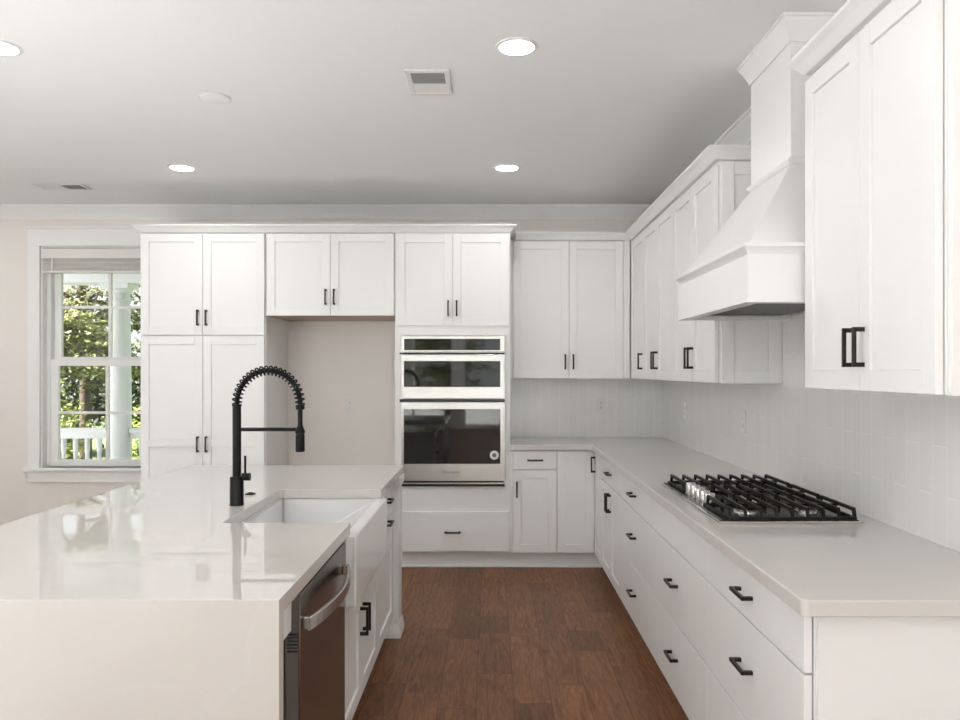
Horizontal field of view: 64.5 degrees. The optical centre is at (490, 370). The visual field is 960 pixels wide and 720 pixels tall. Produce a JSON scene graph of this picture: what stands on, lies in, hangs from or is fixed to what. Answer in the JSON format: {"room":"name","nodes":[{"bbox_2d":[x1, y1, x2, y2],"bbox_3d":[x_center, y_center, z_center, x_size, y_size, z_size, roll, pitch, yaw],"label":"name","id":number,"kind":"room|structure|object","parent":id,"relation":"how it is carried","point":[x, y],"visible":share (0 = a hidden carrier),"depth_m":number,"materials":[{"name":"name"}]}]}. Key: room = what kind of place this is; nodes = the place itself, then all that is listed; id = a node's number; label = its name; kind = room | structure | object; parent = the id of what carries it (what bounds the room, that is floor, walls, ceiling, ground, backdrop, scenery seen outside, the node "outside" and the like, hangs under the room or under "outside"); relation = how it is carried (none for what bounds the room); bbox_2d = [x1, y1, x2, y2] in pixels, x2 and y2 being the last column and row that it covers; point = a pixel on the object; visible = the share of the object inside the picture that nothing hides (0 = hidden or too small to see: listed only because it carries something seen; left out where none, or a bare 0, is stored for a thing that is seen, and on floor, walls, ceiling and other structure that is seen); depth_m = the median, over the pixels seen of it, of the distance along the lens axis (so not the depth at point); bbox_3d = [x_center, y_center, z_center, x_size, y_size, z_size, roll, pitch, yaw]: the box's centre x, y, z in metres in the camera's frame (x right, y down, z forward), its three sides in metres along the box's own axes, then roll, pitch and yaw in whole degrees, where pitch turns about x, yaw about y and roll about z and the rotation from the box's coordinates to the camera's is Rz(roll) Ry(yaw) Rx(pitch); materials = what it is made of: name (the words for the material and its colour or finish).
{"room":"kitchen","nodes":[
{"label":"kitchen","id":0,"kind":"room"},
{"bbox_2d":[0,220,649,524],"bbox_3d":[-2.101,0.058,6.260,7.318,2.790,0.160,0,0,0],"label":"wall","id":1,"kind":"structure","parent":0,"point":[332,362],"depth_m":6.18,"materials":[{"name":"paint"}]},
{"bbox_2d":[22,226,140,481],"bbox_3d":[-3.176,-0.135,6.232,1.217,2.076,0.205,0,0,0],"label":"window","id":2,"kind":"structure","parent":1,"relation":"in","point":[45,290],"depth_m":6.17,"materials":[{"name":"paint"}]},
{"bbox_2d":[41,248,140,272],"bbox_3d":[-3.158,-0.895,6.181,0.974,0.196,0.062,0,0,0],"label":"window blind","id":3,"kind":"object","parent":2,"relation":"attached to","point":[56,260],"visible":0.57,"depth_m":6.16,"materials":[{"name":"white fabric"}]},
{"bbox_2d":[267,233,394,320],"bbox_3d":[-1.175,-0.708,5.847,0.941,0.605,0.662,0,0,0],"label":"upper cabinet","id":4,"kind":"object","parent":1,"relation":"attached to","point":[311,276],"visible":1,"depth_m":5.56,"materials":[{"name":"white wood"}]},
{"bbox_2d":[345,398,353,411],"bbox_3d":[-1.147,0.277,6.175,0.072,0.116,0.009,0,0,0],"label":"wall outlet","id":5,"kind":"object","parent":1,"relation":"attached to","point":[349,402],"visible":1,"depth_m":6.17,"materials":[{"name":"white plastic"}]},
{"bbox_2d":[510,240,629,377],"bbox_3d":[0.607,-0.476,5.995,0.931,1.067,0.349,0,0,0],"label":"upper cabinet","id":6,"kind":"object","parent":1,"relation":"attached to","point":[570,299],"visible":0.99,"depth_m":5.86,"materials":[{"name":"paint"}]},
{"bbox_2d":[510,378,661,436],"bbox_3d":[0.766,0.295,6.176,1.248,0.484,0.008,0,0,0],"label":"backsplash","id":7,"kind":"structure","parent":1,"relation":"attached to","point":[539,407],"depth_m":6.17,"materials":[{"name":"tile"}]},
{"bbox_2d":[597,398,605,411],"bbox_3d":[0.893,0.277,6.167,0.072,0.116,0.009,0,0,0],"label":"wall outlet","id":8,"kind":"object","parent":7,"relation":"attached to","point":[601,402],"visible":1,"depth_m":6.17,"materials":[{"name":"white plastic"}]},
{"bbox_2d":[0,0,847,203],"bbox_3d":[-2.101,-1.457,-0.910,7.318,0.260,14.500,0,0,0],"label":"ceiling","id":9,"kind":"structure","parent":0,"point":[615,99],"depth_m":3.73,"materials":[{"name":"paint"}]},
{"bbox_2d":[0,39,22,55],"bbox_3d":[-2.030,-1.333,3.130,0.177,0.007,0.177,0,0,0],"label":"recessed light","id":10,"kind":"object","parent":9,"relation":"in","point":[7,48],"visible":1,"depth_m":3.14,"materials":[{"name":"white plastic"}]},
{"bbox_2d":[0,42,17,54],"bbox_3d":[-2.030,-1.333,3.130,0.143,0.007,0.143,0,0,0],"label":"diffuser","id":11,"kind":"object","parent":10,"relation":"attached to","point":[6,48],"depth_m":3.13,"materials":[{"name":"white plastic"}]},
{"bbox_2d":[32,184,92,189],"bbox_3d":[-3.100,-1.333,5.500,0.350,0.007,0.170,0,0,0],"label":"ceiling vent","id":12,"kind":"object","parent":9,"relation":"in","point":[43,186],"visible":1,"depth_m":5.50,"materials":[{"name":"white plastic"}]},
{"bbox_2d":[60,185,86,188],"bbox_3d":[-3.021,-1.333,5.500,0.148,0.006,0.126,0,0,0],"label":"grille","id":13,"kind":"object","parent":12,"relation":"attached to","point":[61,186],"depth_m":5.50,"materials":[{"name":"grey metal"}]},
{"bbox_2d":[167,164,195,170],"bbox_3d":[-2.030,-1.333,4.990,0.177,0.007,0.177,0,0,0],"label":"recessed light","id":14,"kind":"object","parent":9,"relation":"in","point":[179,167],"visible":1,"depth_m":4.96,"materials":[{"name":"white plastic"}]},
{"bbox_2d":[170,165,192,170],"bbox_3d":[-2.030,-1.333,4.990,0.143,0.007,0.143,0,0,0],"label":"diffuser","id":15,"kind":"object","parent":14,"relation":"attached to","point":[174,167],"depth_m":4.97,"materials":[{"name":"white plastic"}]},
{"bbox_2d":[404,69,452,94],"bbox_3d":[-0.285,-1.333,3.516,0.200,0.007,0.304,0,0,0],"label":"ceiling vent","id":16,"kind":"object","parent":9,"relation":"in","point":[420,81],"visible":1,"depth_m":3.49,"materials":[{"name":"white plastic"}]},
{"bbox_2d":[410,73,445,82],"bbox_3d":[-0.285,-1.333,3.460,0.152,0.006,0.132,0,0,0],"label":"grille","id":17,"kind":"object","parent":16,"relation":"attached to","point":[414,77],"depth_m":3.45,"materials":[{"name":"grey metal"}]},
{"bbox_2d":[494,164,520,170],"bbox_3d":[0.106,-1.333,4.990,0.177,0.007,0.177,0,0,0],"label":"recessed light","id":18,"kind":"object","parent":9,"relation":"in","point":[502,167],"visible":1,"depth_m":4.96,"materials":[{"name":"white plastic"}]},
{"bbox_2d":[496,165,517,170],"bbox_3d":[0.106,-1.333,4.990,0.143,0.007,0.143,0,0,0],"label":"diffuser","id":19,"kind":"object","parent":18,"relation":"attached to","point":[498,167],"depth_m":4.97,"materials":[{"name":"white plastic"}]},
{"bbox_2d":[495,37,537,55],"bbox_3d":[0.106,-1.333,3.130,0.177,0.007,0.177,0,0,0],"label":"recessed light","id":20,"kind":"object","parent":9,"relation":"in","point":[514,46],"visible":1,"depth_m":3.11,"materials":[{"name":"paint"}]},
{"bbox_2d":[499,40,533,54],"bbox_3d":[0.106,-1.333,3.130,0.143,0.007,0.143,0,0,0],"label":"diffuser","id":21,"kind":"object","parent":20,"relation":"attached to","point":[506,47],"depth_m":3.12,"materials":[{"name":"white plastic"}]},
{"bbox_2d":[352,567,688,719],"bbox_3d":[-2.101,1.513,-0.910,7.318,0.120,14.500,0,0,0],"label":"floor","id":22,"kind":"structure","parent":0,"point":[475,643],"depth_m":3.88,"materials":[{"name":"brown wood"}]},
{"bbox_2d":[0,465,403,719],"bbox_3d":[-1.107,0.995,3.061,1.217,0.914,2.550,0,0,0],"label":"countertop","id":23,"kind":"structure","parent":22,"relation":"on","point":[151,598],"depth_m":1.86,"materials":[{"name":"white stone"}]},
{"bbox_2d":[229,365,304,505],"bbox_3d":[-0.897,0.257,3.054,0.303,0.560,0.056,0,0,-2],"label":"kitchen faucet","id":24,"kind":"object","parent":23,"relation":"on","point":[237,480],"visible":1,"depth_m":3.04,"materials":[{"name":"black metal"}]},
{"bbox_2d":[240,498,386,607],"bbox_3d":[-0.722,0.707,3.071,0.495,0.256,0.818,0,0,0],"label":"farmhouse sink","id":25,"kind":"object","parent":23,"relation":"in","point":[366,544],"visible":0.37,"depth_m":3.28,"materials":[{"name":"ceramic"}]},
{"bbox_2d":[141,233,287,480],"bbox_3d":[-2.106,0.221,5.847,0.916,2.462,0.662,0,0,0],"label":"pantry cabinet","id":26,"kind":"object","parent":22,"relation":"on","point":[205,322],"visible":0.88,"depth_m":5.56,"materials":[{"name":"paint"}]},
{"bbox_2d":[131,224,516,239],"bbox_3d":[-1.212,-1.038,5.841,2.796,0.056,0.674,0,0,0],"label":"crown molding","id":27,"kind":"structure","parent":26,"relation":"on","point":[142,228],"depth_m":5.53,"materials":[{"name":"paint"}]},
{"bbox_2d":[284,603,290,638],"bbox_3d":[-0.980,1.016,1.923,0.900,0.873,0.190,0,0,0],"label":"cabinet filler","id":28,"kind":"object","parent":22,"relation":"on","point":[287,612],"visible":0.12,"depth_m":1.98,"materials":[{"name":"paint"}]},
{"bbox_2d":[284,542,350,719],"bbox_3d":[-0.790,1.018,2.332,0.680,0.865,0.626,0,0,0],"label":"dishwasher","id":29,"kind":"object","parent":22,"relation":"on","point":[314,647],"visible":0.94,"depth_m":2.24,"materials":[{"name":"metal"}]},
{"bbox_2d":[284,639,284,719],"bbox_3d":[-0.840,0.969,2.333,0.580,0.768,0.617,0,0,0],"label":"tub","id":30,"kind":"object","parent":29,"relation":"in","point":[284,639],"depth_m":2.02,"materials":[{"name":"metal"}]},
{"bbox_2d":[345,568,377,719],"bbox_3d":[-0.963,1.016,3.109,0.934,0.873,0.898,0,0,0],"label":"base cabinet","id":31,"kind":"object","parent":22,"relation":"on","point":[361,620],"visible":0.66,"depth_m":3.07,"materials":[{"name":"paint"}]},
{"bbox_2d":[378,485,393,653],"bbox_3d":[-0.963,1.016,3.838,0.934,0.873,0.552,0,0,0],"label":"base cabinet","id":32,"kind":"object","parent":22,"relation":"on","point":[385,569],"visible":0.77,"depth_m":3.89,"materials":[{"name":"paint"}]},
{"bbox_2d":[384,473,404,638],"bbox_3d":[-0.960,1.016,4.216,0.940,0.873,0.188,0,0,0],"label":"island end panel","id":33,"kind":"object","parent":22,"relation":"on","point":[395,630],"visible":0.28,"depth_m":4.14,"materials":[{"name":"paint"}]},
{"bbox_2d":[395,233,509,566],"bbox_3d":[-0.281,0.221,5.847,0.842,2.462,0.662,0,0,0],"label":"tall cabinet","id":34,"kind":"object","parent":22,"relation":"on","point":[447,284],"visible":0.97,"depth_m":5.56,"materials":[{"name":"paint"}]},
{"bbox_2d":[400,336,504,485],"bbox_3d":[-0.279,0.292,5.772,0.758,1.096,0.608,0,0,0],"label":"double oven","id":35,"kind":"object","parent":34,"relation":"in","point":[452,400],"visible":0.96,"depth_m":5.51,"materials":[{"name":"metal"}]},
{"bbox_2d":[510,450,556,566],"bbox_3d":[0.311,1.016,5.847,0.340,0.873,0.662,0,0,0],"label":"base cabinet","id":36,"kind":"object","parent":22,"relation":"on","point":[533,473],"visible":1,"depth_m":5.56,"materials":[{"name":"paint"}]},
{"bbox_2d":[556,450,610,581],"bbox_3d":[0.939,1.016,5.697,0.914,0.873,0.963,0,0,0],"label":"base cabinet","id":37,"kind":"object","parent":22,"relation":"on","point":[578,471],"visible":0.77,"depth_m":5.55,"materials":[{"name":"paint"}]},
{"bbox_2d":[510,437,959,616],"bbox_3d":[0.769,0.558,3.979,1.254,0.040,4.398,0,0,0],"label":"countertop","id":38,"kind":"structure","parent":37,"relation":"on","point":[873,568],"depth_m":2.30,"materials":[{"name":"white stone"}]},
{"bbox_2d":[661,474,863,523],"bbox_3d":[1.055,0.509,3.125,0.510,0.057,0.920,0,0,0],"label":"gas cooktop","id":39,"kind":"object","parent":38,"relation":"in","point":[727,500],"visible":1,"depth_m":2.93,"materials":[{"name":"metal"}]},
{"bbox_2d":[601,458,620,598],"bbox_3d":[1.059,1.016,4.824,0.674,0.873,0.778,0,0,0],"label":"base cabinet","id":40,"kind":"object","parent":22,"relation":"on","point":[610,477],"visible":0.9,"depth_m":4.77,"materials":[{"name":"paint"}]},
{"bbox_2d":[621,474,651,651],"bbox_3d":[1.059,1.016,4.011,0.674,0.873,0.844,0,0,0],"label":"base cabinet","id":41,"kind":"object","parent":22,"relation":"on","point":[636,526],"visible":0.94,"depth_m":3.95,"materials":[{"name":"paint"}]},
{"bbox_2d":[651,497,707,719],"bbox_3d":[1.059,1.016,3.127,0.674,0.873,0.924,0,0,0],"label":"base cabinet","id":42,"kind":"object","parent":22,"relation":"on","point":[679,580],"visible":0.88,"depth_m":3.05,"materials":[{"name":"paint"}]},
{"bbox_2d":[707,541,959,719],"bbox_3d":[1.059,1.016,2.243,0.674,0.873,0.842,0,0,0],"label":"base cabinet","id":43,"kind":"object","parent":22,"relation":"on","point":[767,660],"visible":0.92,"depth_m":1.83,"materials":[{"name":"paint"}]},
{"bbox_2d":[748,26,864,317],"bbox_3d":[1.478,0.058,-0.990,0.160,2.790,14.340,0,0,0],"label":"wall","id":44,"kind":"structure","parent":0,"point":[801,313],"depth_m":3.47,"materials":[{"name":"paint"}]},
{"bbox_2d":[0,106,750,219],"bbox_3d":[-2.101,-1.282,-0.910,6.996,0.107,14.179,0,0,0],"label":"trim","id":45,"kind":"structure","parent":44,"relation":"attached to","point":[739,132],"depth_m":6.12,"materials":[{"name":"paint"}]},
{"bbox_2d":[516,145,750,239],"bbox_3d":[0.793,-1.038,4.728,0.904,0.056,2.436,0,0,-8],"label":"crown molding","id":46,"kind":"structure","parent":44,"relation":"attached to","point":[711,154],"depth_m":4.53,"materials":[{"name":"paint"}]},
{"bbox_2d":[631,230,643,378],"bbox_3d":[1.214,-0.476,5.619,0.349,1.067,0.516,0,0,0],"label":"upper cabinet","id":47,"kind":"object","parent":44,"relation":"attached to","point":[637,243],"visible":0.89,"depth_m":5.61,"materials":[{"name":"paint"}]},
{"bbox_2d":[643,200,676,380],"bbox_3d":[1.214,-0.476,4.925,0.349,1.067,0.869,0,0,0],"label":"upper cabinet","id":48,"kind":"object","parent":44,"relation":"attached to","point":[658,236],"visible":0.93,"depth_m":4.89,"materials":[{"name":"paint"}]},
{"bbox_2d":[673,160,781,383],"bbox_3d":[1.214,-0.475,4.057,0.349,1.070,0.864,0,0,0],"label":"upper cabinet","id":49,"kind":"object","parent":44,"relation":"attached to","point":[723,352],"visible":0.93,"depth_m":3.65,"materials":[{"name":"paint"}]},
{"bbox_2d":[675,12,862,320],"bbox_3d":[1.132,-0.786,3.095,0.528,1.099,0.980,0,0,0],"label":"range hood","id":50,"kind":"object","parent":44,"relation":"attached to","point":[753,268],"visible":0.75,"depth_m":2.88,"materials":[{"name":"paint"}]},
{"bbox_2d":[662,315,959,551],"bbox_3d":[1.394,0.145,3.976,0.008,0.784,4.392,0,0,0],"label":"backsplash","id":51,"kind":"structure","parent":44,"relation":"attached to","point":[892,457],"depth_m":3.03,"materials":[{"name":"tile"}]},
{"bbox_2d":[684,403,686,418],"bbox_3d":[1.385,0.285,5.417,0.009,0.116,0.072,0,0,0],"label":"wall outlet","id":52,"kind":"object","parent":51,"relation":"attached to","point":[685,404],"visible":1,"depth_m":5.40,"materials":[{"name":"white plastic"}]},
{"bbox_2d":[741,411,745,432],"bbox_3d":[1.385,0.280,4.176,0.009,0.116,0.072,0,0,0],"label":"wall outlet","id":53,"kind":"object","parent":51,"relation":"attached to","point":[743,414],"visible":1,"depth_m":4.17,"materials":[{"name":"white plastic"}]},
{"bbox_2d":[786,0,891,75],"bbox_3d":[1.212,-1.038,2.208,0.369,0.056,0.876,0,0,0],"label":"crown molding","id":54,"kind":"structure","parent":44,"relation":"attached to","point":[853,15],"depth_m":2.33,"materials":[{"name":"paint"}]},
{"bbox_2d":[865,0,892,25],"bbox_3d":[-2.102,-1.282,-2.610,6.997,0.107,10.779,0,0,0],"label":"trim","id":55,"kind":"structure","parent":44,"relation":"attached to","point":[892,0],"depth_m":2.68,"materials":[{"name":"paint"}]},
{"bbox_2d":[805,0,959,395],"bbox_3d":[1.214,-0.475,2.207,0.349,1.070,0.786,0,0,0],"label":"upper cabinet","id":56,"kind":"object","parent":44,"relation":"attached to","point":[882,114],"visible":1,"depth_m":2.08,"materials":[{"name":"paint"}]},
{"label":"outside","id":57,"kind":"structure","parent":0,"visible":0},
{"bbox_2d":[60,389,138,458],"bbox_3d":[0.000,2.103,49.380,120.000,0.200,81.240,0,0,0],"label":"lawn","id":58,"kind":"structure","parent":57,"point":[94,444],"depth_m":19.39,"materials":[{"name":"grass"}]},
{"bbox_2d":[60,379,98,458],"bbox_3d":[-7.259,0.972,11.188,2.859,2.121,1.872,0,0,-14],"label":"shrub","id":59,"kind":"object","parent":58,"relation":"on","point":[64,423],"visible":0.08,"depth_m":11.41,"materials":[{"name":"green plant"}]},
{"bbox_2d":[60,304,140,392],"bbox_3d":[-7.959,-0.496,13.440,3.704,5.048,2.883,0,0,-30],"label":"tree","id":60,"kind":"object","parent":58,"relation":"on","point":[78,340],"visible":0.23,"depth_m":13.21,"materials":[{"name":"green plant"}]},
{"bbox_2d":[60,347,140,455],"bbox_3d":[-9.711,0.513,18.404,5.152,3.044,3.830,0,0,-2],"label":"tree","id":61,"kind":"object","parent":58,"relation":"on","point":[97,396],"visible":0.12,"depth_m":17.48,"materials":[{"name":"green plant"}]},
{"bbox_2d":[63,286,140,458],"bbox_3d":[-7.833,-0.186,14.995,4.381,4.427,1.377,0,0,0],"label":"tree","id":62,"kind":"object","parent":58,"relation":"on","point":[81,299],"visible":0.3,"depth_m":14.93,"materials":[{"name":"green plant"}]},
{"bbox_2d":[102,401,140,458],"bbox_3d":[-4.673,1.126,11.461,2.278,1.817,1.872,0,0,-27],"label":"shrub","id":63,"kind":"object","parent":58,"relation":"on","point":[135,445],"visible":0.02,"depth_m":11.25,"materials":[{"name":"green plant"}]},
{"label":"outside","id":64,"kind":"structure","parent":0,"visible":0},
{"bbox_3d":[-4.000,1.623,7.550,14.000,0.140,2.400,0,0,0],"label":"porch deck","id":65,"kind":"object","parent":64,"visible":0},
{"bbox_2d":[60,428,104,458],"bbox_3d":[-5.577,1.056,8.500,2.605,0.835,0.110,0,0,0],"label":"porch railing","id":66,"kind":"object","parent":65,"relation":"on","point":[75,434],"visible":0.21,"depth_m":8.47,"materials":[{"name":"white wood"}]},
{"bbox_2d":[100,283,138,458],"bbox_3d":[-4.150,0.290,8.500,0.320,2.523,0.320,0,0,0],"label":"porch column","id":67,"kind":"structure","parent":65,"relation":"on","point":[120,376],"depth_m":8.40,"materials":[{"name":"white wood"}]},
{"bbox_2d":[129,428,140,458],"bbox_3d":[-3.312,1.056,8.500,1.425,0.835,0.110,0,0,0],"label":"porch railing","id":68,"kind":"object","parent":65,"relation":"on","point":[135,433],"visible":0.03,"depth_m":8.47,"materials":[{"name":"white wood"}]},
{"bbox_3d":[-7.000,0.291,8.500,0.320,2.523,0.320,0,0,0],"label":"porch column","id":69,"kind":"structure","parent":65,"relation":"on","visible":0},
{"bbox_2d":[63,273,140,285],"bbox_3d":[-4.000,-1.089,8.500,14.000,0.234,0.280,0,0,0],"label":"beam","id":70,"kind":"structure","parent":69,"relation":"on","point":[69,279],"depth_m":8.36,"materials":[{"name":"white wood"}]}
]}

